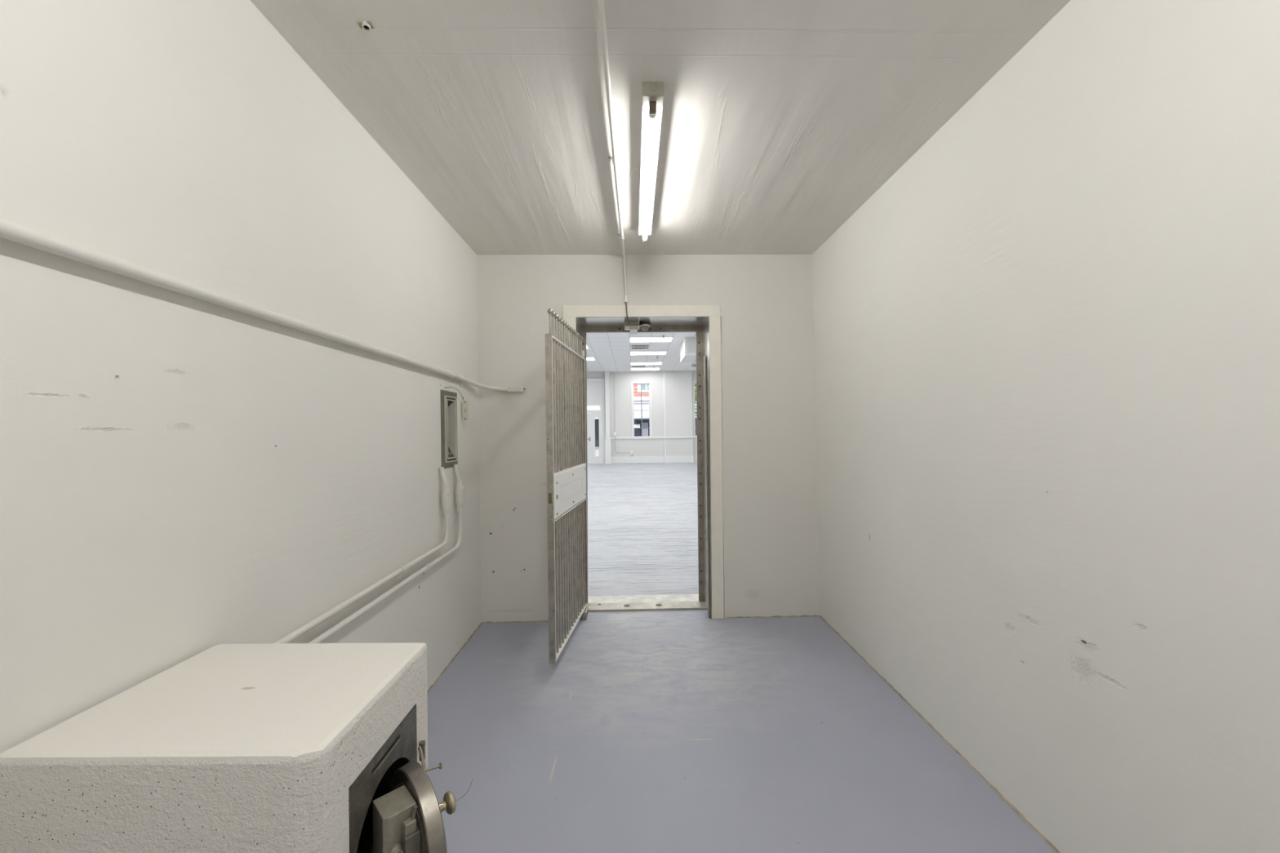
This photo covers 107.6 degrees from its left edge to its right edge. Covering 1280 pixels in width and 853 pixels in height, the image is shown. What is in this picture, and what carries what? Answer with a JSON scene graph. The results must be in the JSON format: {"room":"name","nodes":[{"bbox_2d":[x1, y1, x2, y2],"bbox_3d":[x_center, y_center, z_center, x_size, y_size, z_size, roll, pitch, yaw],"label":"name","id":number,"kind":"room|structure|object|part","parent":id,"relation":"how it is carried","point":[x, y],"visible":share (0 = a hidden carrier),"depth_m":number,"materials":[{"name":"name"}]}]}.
{"room":"vault room","nodes":[
{"label":"vault room","id":0,"kind":"room"},
{"bbox_2d":[0,0,481,753],"bbox_3d":[-1.205,-0.110,0.421,0.258,3.000,5.676,-1,0,-1],"label":"wall","id":1,"kind":"structure","parent":0,"point":[182,476],"depth_m":1.17,"materials":[{"name":"paint"}]},
{"bbox_2d":[0,217,525,392],"bbox_3d":[-0.918,-0.308,0.476,0.331,0.097,5.574,-1,0,-1],"label":"conduit","id":2,"kind":"object","parent":1,"relation":"attached to","point":[9,230],"visible":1,"depth_m":1.08,"materials":[{"name":"white plastic"}]},
{"bbox_3d":[-0.860,-0.255,3.225,0.093,0.027,0.009,-1,0,-1],"label":"lid","id":3,"kind":"part","parent":2,"relation":"part of","materials":[{"name":"white plastic"}]},
{"bbox_2d":[274,466,452,643],"bbox_3d":[-1.058,0.774,1.906,0.060,1.113,1.408,-1,0,-1],"label":"conduit","id":4,"kind":"object","parent":1,"relation":"attached to","point":[446,497],"visible":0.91,"depth_m":1.96,"materials":[{"name":"white plastic"}]},
{"bbox_3d":[-1.052,0.411,2.587,0.015,0.097,0.039,-1,0,-1],"label":"lid","id":5,"kind":"part","parent":4,"relation":"part of","materials":[{"name":"white plastic"}]},
{"bbox_2d":[308,464,465,643],"bbox_3d":[-1.060,0.775,2.038,0.060,1.113,1.544,-1,0,-1],"label":"conduit","id":6,"kind":"object","parent":1,"relation":"attached to","point":[460,490],"visible":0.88,"depth_m":2.18,"materials":[{"name":"white plastic"}]},
{"bbox_3d":[-1.055,0.412,2.787,0.015,0.097,0.039,-1,0,-1],"label":"lid","id":7,"kind":"part","parent":6,"relation":"part of","materials":[{"name":"white plastic"}]},
{"bbox_2d":[440,389,457,468],"bbox_3d":[-1.152,0.017,2.727,0.107,0.442,0.233,-1,0,-1],"label":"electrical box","id":8,"kind":"object","parent":1,"relation":"attached to","point":[449,452],"visible":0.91,"depth_m":2.74,"materials":[{"name":"beige"}]},
{"bbox_2d":[445,386,467,420],"bbox_3d":[-1.097,-0.135,2.799,0.029,0.189,0.269,-1,0,2],"label":"tag","id":9,"kind":"object","parent":1,"relation":"hanging from","point":[464,403],"visible":1,"depth_m":2.92,"materials":[{"name":"beige plastic"}]},
{"bbox_3d":[-1.091,-0.101,2.920,0.035,0.123,0.004,0,-1,-39],"label":"tag plate","id":10,"kind":"part","parent":9,"relation":"part of","materials":[{"name":"beige plastic"}]},
{"bbox_2d":[426,620,561,693],"bbox_3d":[-0.763,1.333,0.443,0.600,0.016,5.629,-1,0,-1],"label":"trim","id":11,"kind":"structure","parent":1,"relation":"attached to","point":[461,648],"depth_m":2.99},
{"bbox_2d":[604,371,609,437],"bbox_3d":[-1.301,-0.359,18.766,0.170,3.700,0.260,-1,0,-1],"label":"column","id":12,"kind":"structure","parent":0,"point":[606,373],"depth_m":18.64,"materials":[{"name":"white paint"}]},
{"bbox_2d":[604,439,611,456],"bbox_3d":[-1.271,0.848,18.722,0.235,0.685,0.270,-1,0,-1],"label":"radiator","id":13,"kind":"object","parent":12,"relation":"attached to","point":[607,442],"depth_m":18.59,"materials":[{"name":"white metal"}]},
{"bbox_2d":[586,332,696,372],"bbox_3d":[-0.704,-2.377,11.476,11.200,0.200,15.470,-1,0,-1],"label":"ceiling","id":14,"kind":"structure","parent":0,"point":[611,351],"depth_m":14.18,"materials":[{"name":"tile"}]},
{"bbox_2d":[586,356,595,360],"bbox_3d":[-2.050,-2.219,15.340,1.130,0.016,0.630,-1,0,-1],"label":"recessed light","id":15,"kind":"object","parent":14,"relation":"in","point":[588,357],"visible":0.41,"depth_m":15.33,"materials":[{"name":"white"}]},
{"bbox_2d":[631,364,645,367],"bbox_3d":[-0.056,-2.225,17.120,0.540,0.030,0.540,-1,0,-1],"label":"ceiling vent","id":16,"kind":"object","parent":14,"relation":"in","point":[632,366],"visible":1,"depth_m":17.25,"materials":[{"name":"white"}]},
{"bbox_2d":[630,344,649,349],"bbox_3d":[0.001,-2.257,13.271,0.540,0.030,0.540,-1,0,-1],"label":"ceiling vent","id":17,"kind":"object","parent":14,"relation":"in","point":[632,346],"visible":1,"depth_m":13.13,"materials":[{"name":"white metal"}]},
{"bbox_2d":[630,367,660,370],"bbox_3d":[0.199,-2.227,18.074,1.130,0.016,0.630,-1,0,-1],"label":"recessed light","id":18,"kind":"object","parent":14,"relation":"in","point":[631,368],"visible":1,"depth_m":17.97,"materials":[{"name":"white plastic"}]},
{"bbox_2d":[630,361,662,364],"bbox_3d":[0.221,-2.239,16.644,1.130,0.016,0.630,-1,0,-1],"label":"recessed light","id":19,"kind":"object","parent":14,"relation":"in","point":[646,362],"visible":1,"depth_m":16.61,"materials":[{"name":"white plastic"}]},
{"bbox_2d":[630,351,666,355],"bbox_3d":[0.254,-2.258,14.405,1.130,0.016,0.630,-1,0,-1],"label":"recessed light","id":20,"kind":"object","parent":14,"relation":"in","point":[632,353],"visible":1,"depth_m":14.36,"materials":[{"name":"white plastic"}]},
{"bbox_2d":[629,336,673,342],"bbox_3d":[0.286,-2.276,12.255,1.130,0.016,0.630,-1,0,-1],"label":"recessed light","id":21,"kind":"object","parent":14,"relation":"in","point":[668,339],"visible":1,"depth_m":12.21,"materials":[{"name":"white plastic"}]},
{"bbox_2d":[680,337,696,362],"bbox_3d":[1.913,-2.056,12.640,1.540,0.495,1.215,-1,0,-1],"label":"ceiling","id":22,"kind":"structure","parent":14,"relation":"attached to","point":[687,347],"depth_m":12.04,"materials":[{"name":"white paint"}]},
{"bbox_3d":[1.902,-2.088,12.040,1.380,0.360,0.015,-1,0,-1],"label":"panel","id":23,"kind":"part","parent":22,"relation":"part of","materials":[{"name":"white paint"}]},
{"bbox_2d":[586,370,697,457],"bbox_3d":[-0.789,-0.314,19.019,11.400,3.800,0.250,-1,0,-1],"label":"wall","id":24,"kind":"structure","parent":0,"point":[620,417],"depth_m":18.90,"materials":[{"name":"white paint"}]},
{"bbox_2d":[586,378,604,463],"bbox_3d":[-2.994,-0.195,18.817,3.180,3.420,0.247,-1,0,-1],"label":"door","id":25,"kind":"structure","parent":24,"relation":"in","point":[593,385],"depth_m":18.77,"materials":[{"name":"white"}]},
{"bbox_3d":[-3.110,-1.323,18.825,2.980,0.960,0.085,-1,0,-1],"label":"panel","id":26,"kind":"part","parent":25,"relation":"part of","materials":[{"name":"white"}]},
{"bbox_2d":[601,371,604,435],"bbox_3d":[-1.503,-0.916,18.743,0.080,2.560,0.050,-1,0,-1],"label":"surface raceway","id":27,"kind":"object","parent":24,"relation":"attached to","point":[602,433],"visible":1,"depth_m":18.75,"materials":[{"name":"white plastic"}]},
{"bbox_2d":[613,375,630,453],"bbox_3d":[-0.722,-0.567,18.852,0.624,3.279,0.018,-1,0,-1],"label":"pipe","id":28,"kind":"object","parent":24,"relation":"attached to","point":[614,375],"depth_m":18.84,"materials":[{"name":"grey"}]},
{"bbox_2d":[631,381,652,439],"bbox_3d":[0.065,-0.659,18.954,0.825,2.315,0.150,-1,0,-1],"label":"window","id":29,"kind":"structure","parent":24,"relation":"in","point":[633,383],"depth_m":18.89,"materials":[{"name":"white"}]},
{"bbox_2d":[604,455,697,463],"bbox_3d":[1.678,1.300,18.772,6.120,0.300,0.290,-1,0,-1],"label":"baseboard","id":30,"kind":"structure","parent":24,"relation":"attached to","point":[686,459],"depth_m":18.85,"materials":[{"name":"white"}]},
{"bbox_2d":[604,435,697,439],"bbox_3d":[1.666,0.425,18.781,6.120,0.080,0.285,-1,0,-1],"label":"trim","id":31,"kind":"structure","parent":24,"relation":"attached to","point":[668,437],"depth_m":18.85,"materials":[{"name":"white"}]},
{"bbox_2d":[692,381,697,438],"bbox_3d":[2.542,-0.693,18.991,0.820,2.315,0.150,-1,0,-1],"label":"window","id":32,"kind":"structure","parent":24,"relation":"in","point":[693,382],"depth_m":18.91,"materials":[{"name":"white"}]},
{"bbox_3d":[2.542,-0.692,19.026,0.674,2.169,0.080,-1,0,-1],"label":"frame","id":33,"kind":"part","parent":32,"relation":"part of","materials":[{"name":"white"}]},
{"bbox_2d":[586,462,698,595],"bbox_3d":[-0.650,1.472,11.395,11.200,0.100,15.370,-1,0,-1],"label":"floor","id":34,"kind":"structure","parent":0,"point":[642,517],"depth_m":6.18,"materials":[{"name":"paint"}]},
{"bbox_2d":[476,254,820,622],"bbox_3d":[-0.561,-0.634,3.501,11.600,4.220,0.454,-1,0,-1],"label":"wall","id":35,"kind":"structure","parent":0,"point":[771,537],"depth_m":3.28,"materials":[{"name":"paint"}]},
{"bbox_2d":[563,305,724,621],"bbox_3d":[0.027,0.318,3.505,1.130,2.340,0.487,-1,0,-1],"label":"door frame","id":36,"kind":"structure","parent":35,"relation":"in","point":[705,321],"depth_m":3.29,"materials":[{"name":"beige paint"}]},
{"bbox_2d":[545,308,587,663],"bbox_3d":[-0.442,0.349,2.983,0.057,2.002,0.881,-1,0,5],"label":"door","id":37,"kind":"structure","parent":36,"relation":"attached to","point":[566,487],"depth_m":2.87,"materials":[{"name":"silver metal"}]},
{"bbox_3d":[-0.460,-0.492,2.978,0.037,0.009,0.837,-1,0,5],"label":"rail","id":38,"kind":"part","parent":37,"relation":"part of","materials":[{"name":"grey metal"}]},
{"bbox_3d":[-0.446,0.520,2.970,0.037,0.009,0.837,-1,0,5],"label":"rail","id":39,"kind":"part","parent":37,"relation":"part of","materials":[{"name":"grey metal"}]},
{"bbox_3d":[-0.449,0.268,2.971,0.037,0.009,0.837,-1,0,5],"label":"rail","id":40,"kind":"part","parent":37,"relation":"part of","materials":[{"name":"grey metal"}]},
{"bbox_3d":[-0.429,0.390,2.958,0.005,0.237,0.816,-1,0,5],"label":"lock plate","id":41,"kind":"part","parent":37,"relation":"part of","materials":[{"name":"grey metal"}]},
{"bbox_3d":[-0.435,1.280,2.963,0.037,0.009,0.837,-1,0,5],"label":"rail","id":42,"kind":"part","parent":37,"relation":"part of","materials":[{"name":"grey metal"}]},
{"bbox_3d":[-0.429,-0.586,3.558,0.031,0.118,0.007,-1,0,-1],"label":"bolted plate","id":43,"kind":"part","parent":36,"relation":"part of","materials":[{"name":"metal"}]},
{"bbox_3d":[-0.118,-0.743,3.563,0.110,0.031,0.007,-1,0,-1],"label":"bolted plate","id":44,"kind":"part","parent":36,"relation":"part of","materials":[{"name":"metal"}]},
{"bbox_2d":[624,302,639,334],"bbox_3d":[-0.059,-0.776,3.366,0.108,0.188,0.221,-1,0,-1],"label":"junction box","id":45,"kind":"object","parent":36,"relation":"attached to","point":[633,326],"visible":1,"depth_m":3.41,"materials":[{"name":"grey metal"}]},
{"bbox_2d":[624,325,630,330],"bbox_3d":[-0.093,-0.723,3.432,0.038,0.024,0.047,-1,0,-1],"label":"socket","id":46,"kind":"object","parent":45,"relation":"attached to","point":[626,327],"depth_m":3.41,"materials":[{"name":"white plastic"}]},
{"bbox_3d":[0.015,0.279,3.570,1.070,2.140,0.024,-1,0,-1],"label":"stop frame","id":47,"kind":"part","parent":36,"relation":"part of","materials":[{"name":"metal"}]},
{"bbox_2d":[639,321,650,331],"bbox_3d":[0.036,-0.736,3.457,0.084,0.062,0.084,-1,0,-1],"label":"dome camera","id":48,"kind":"object","parent":36,"relation":"attached to","point":[644,326],"visible":1,"depth_m":3.43,"materials":[{"name":"grey plastic"}]},
{"bbox_3d":[0.039,1.351,3.488,0.915,0.034,0.132,-1,0,-1],"label":"sill plate","id":49,"kind":"part","parent":36,"relation":"part of","materials":[{"name":"metal"}]},
{"bbox_3d":[0.117,-0.746,3.567,0.114,0.031,0.007,-1,0,-1],"label":"bolted plate","id":50,"kind":"part","parent":36,"relation":"part of","materials":[{"name":"metal"}]},
{"bbox_3d":[0.454,-0.350,3.569,0.030,0.118,0.007,-1,0,-1],"label":"bolted plate","id":51,"kind":"part","parent":36,"relation":"part of","materials":[{"name":"metal"}]},
{"bbox_3d":[0.452,-0.598,3.571,0.031,0.118,0.007,-1,0,-1],"label":"bolted plate","id":52,"kind":"part","parent":36,"relation":"part of","materials":[{"name":"metal"}]},
{"bbox_3d":[0.458,0.147,3.565,0.029,0.118,0.007,-1,0,-1],"label":"bolted plate","id":53,"kind":"part","parent":36,"relation":"part of","materials":[{"name":"metal"}]},
{"bbox_3d":[0.456,-0.101,3.567,0.030,0.118,0.007,-1,0,-1],"label":"bolted plate","id":54,"kind":"part","parent":36,"relation":"part of","materials":[{"name":"metal"}]},
{"bbox_3d":[0.460,0.396,3.562,0.028,0.118,0.007,-1,0,-1],"label":"bolted plate","id":55,"kind":"part","parent":36,"relation":"part of","materials":[{"name":"metal"}]},
{"bbox_3d":[0.464,0.893,3.558,0.027,0.118,0.007,-1,0,-1],"label":"bolted plate","id":56,"kind":"part","parent":36,"relation":"part of","materials":[{"name":"metal"}]},
{"bbox_3d":[0.462,0.644,3.561,0.028,0.118,0.007,-1,0,-1],"label":"bolted plate","id":57,"kind":"part","parent":36,"relation":"part of","materials":[{"name":"metal"}]},
{"bbox_3d":[0.466,1.141,3.556,0.027,0.118,0.007,-1,0,-1],"label":"bolted plate","id":58,"kind":"part","parent":36,"relation":"part of","materials":[{"name":"metal"}]},
{"bbox_2d":[703,355,711,618],"bbox_3d":[0.476,0.420,3.301,0.018,1.840,0.078,-1,0,-1],"label":"post","id":59,"kind":"object","parent":36,"relation":"attached to","point":[705,358],"visible":1,"depth_m":3.29,"materials":[{"name":"metal"}]},
{"bbox_2d":[250,0,1070,254],"bbox_3d":[0.089,-1.422,0.401,2.830,0.400,5.776,-1,0,-1],"label":"ceiling","id":60,"kind":"structure","parent":0,"point":[780,119],"depth_m":1.74,"materials":[{"name":"paint"}]},
{"bbox_2d":[356,21,373,32],"bbox_3d":[-0.830,-1.214,1.415,0.040,0.030,0.028,-1,0,-1],"label":"pipe stub","id":61,"kind":"object","parent":60,"relation":"attached to","point":[366,26],"visible":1,"depth_m":1.41,"materials":[{"name":"white plastic"}]},
{"bbox_2d":[596,0,627,302],"bbox_3d":[-0.120,-1.058,0.467,0.054,0.337,5.620,-1,0,0],"label":"conduit","id":62,"kind":"object","parent":60,"relation":"attached to","point":[601,8],"visible":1,"depth_m":1.80,"materials":[{"name":"white"}]},
{"bbox_2d":[630,81,664,242],"bbox_3d":[0.035,-1.172,2.258,0.162,0.088,1.206,-1,0,-1],"label":"tube light","id":63,"kind":"object","parent":60,"relation":"attached to","point":[647,173],"visible":1,"depth_m":1.99,"materials":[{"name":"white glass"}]},
{"bbox_2d":[664,370,693,456],"bbox_3d":[1.538,-0.397,18.864,1.150,3.700,0.150,-1,0,-1],"label":"wall","id":64,"kind":"structure","parent":0,"point":[678,384],"depth_m":18.79,"materials":[{"name":"white paint"}]},
{"bbox_2d":[662,370,666,456],"bbox_3d":[0.991,-0.399,18.843,0.065,3.678,0.155,-1,0,-1],"label":"trim","id":65,"kind":"structure","parent":64,"relation":"attached to","point":[664,371],"depth_m":18.77,"materials":[{"name":"white"}]},
{"bbox_2d":[427,609,1056,852],"bbox_3d":[0.127,1.382,0.458,2.830,0.120,5.936,-1,0,-1],"label":"floor","id":66,"kind":"structure","parent":0,"point":[680,731],"depth_m":1.93,"materials":[{"name":"grey paint"}]},
{"bbox_2d":[0,643,472,852],"bbox_3d":[-0.704,0.938,0.969,0.723,0.800,0.430,-1,0,-1],"label":"safe","id":67,"kind":"object","parent":66,"relation":"on","point":[251,748],"depth_m":0.81,"materials":[{"name":"paint"}]},
{"bbox_3d":[-0.524,0.826,0.970,0.004,0.358,0.262,-1,0,-1],"label":"plate","id":68,"kind":"part","parent":67,"relation":"part of","materials":[{"name":"black metal"}]},
{"bbox_3d":[-0.461,0.831,0.964,0.033,0.244,0.244,0,-1,-45],"label":"round door","id":69,"kind":"part","parent":67,"relation":"part of","materials":[{"name":"metal"}]},
{"bbox_3d":[-0.389,0.757,0.935,0.030,0.039,0.039,0,-1,-45],"label":"knob","id":70,"kind":"part","parent":67,"relation":"part of","materials":[{"name":"gold metal"}]},
{"bbox_2d":[812,0,1279,852],"bbox_3d":[1.403,-0.146,0.460,0.266,3.000,5.676,-1,0,-1],"label":"wall","id":71,"kind":"structure","parent":0,"point":[1046,345],"depth_m":1.33,"materials":[{"name":"paint"}]},
{"bbox_2d":[727,615,1060,852],"bbox_3d":[0.982,1.309,0.470,0.663,0.016,5.631,-1,0,-1],"label":"trim","id":72,"kind":"structure","parent":71,"relation":"attached to","point":[1001,796],"depth_m":1.97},
{"label":"outside","id":73,"kind":"structure","parent":0,"visible":0},
{"bbox_2d":[595,446,599,456],"bbox_3d":[4.361,1.934,44.630,90.000,0.380,50.850,-1,0,-1],"label":"street","id":74,"kind":"structure","parent":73,"point":[597,448],"depth_m":32.93,"materials":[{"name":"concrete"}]},
{"bbox_2d":[586,384,697,446],"bbox_3d":[-6.971,-3.154,45.280,31.500,10.120,9.300,-1,0,-1],"label":"building","id":75,"kind":"structure","parent":74,"relation":"on","point":[637,388],"depth_m":41.84,"materials":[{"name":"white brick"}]},
{"bbox_3d":[-6.960,-1.885,45.669,31.500,1.250,8.500,-1,0,-1],"label":"cornice","id":76,"kind":"part","parent":75,"relation":"part of","materials":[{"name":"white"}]},
{"bbox_3d":[0.567,-4.071,41.964,0.900,1.550,0.030,-1,0,-1],"label":"pane","id":77,"kind":"part","parent":75,"relation":"part of","materials":[{"name":"grey"}]},
{"bbox_3d":[0.434,0.454,41.659,0.600,1.600,0.100,-1,0,-1],"label":"shop door","id":78,"kind":"part","parent":75,"relation":"part of","materials":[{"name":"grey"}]},
{"bbox_2d":[694,383,696,415],"bbox_3d":[4.161,-1.615,27.083,4.087,6.446,4.036,-1,0,-1],"label":"street tree","id":79,"kind":"object","parent":74,"relation":"on","point":[695,384],"visible":0.02,"depth_m":26.50,"materials":[{"name":"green plant"}]}
]}

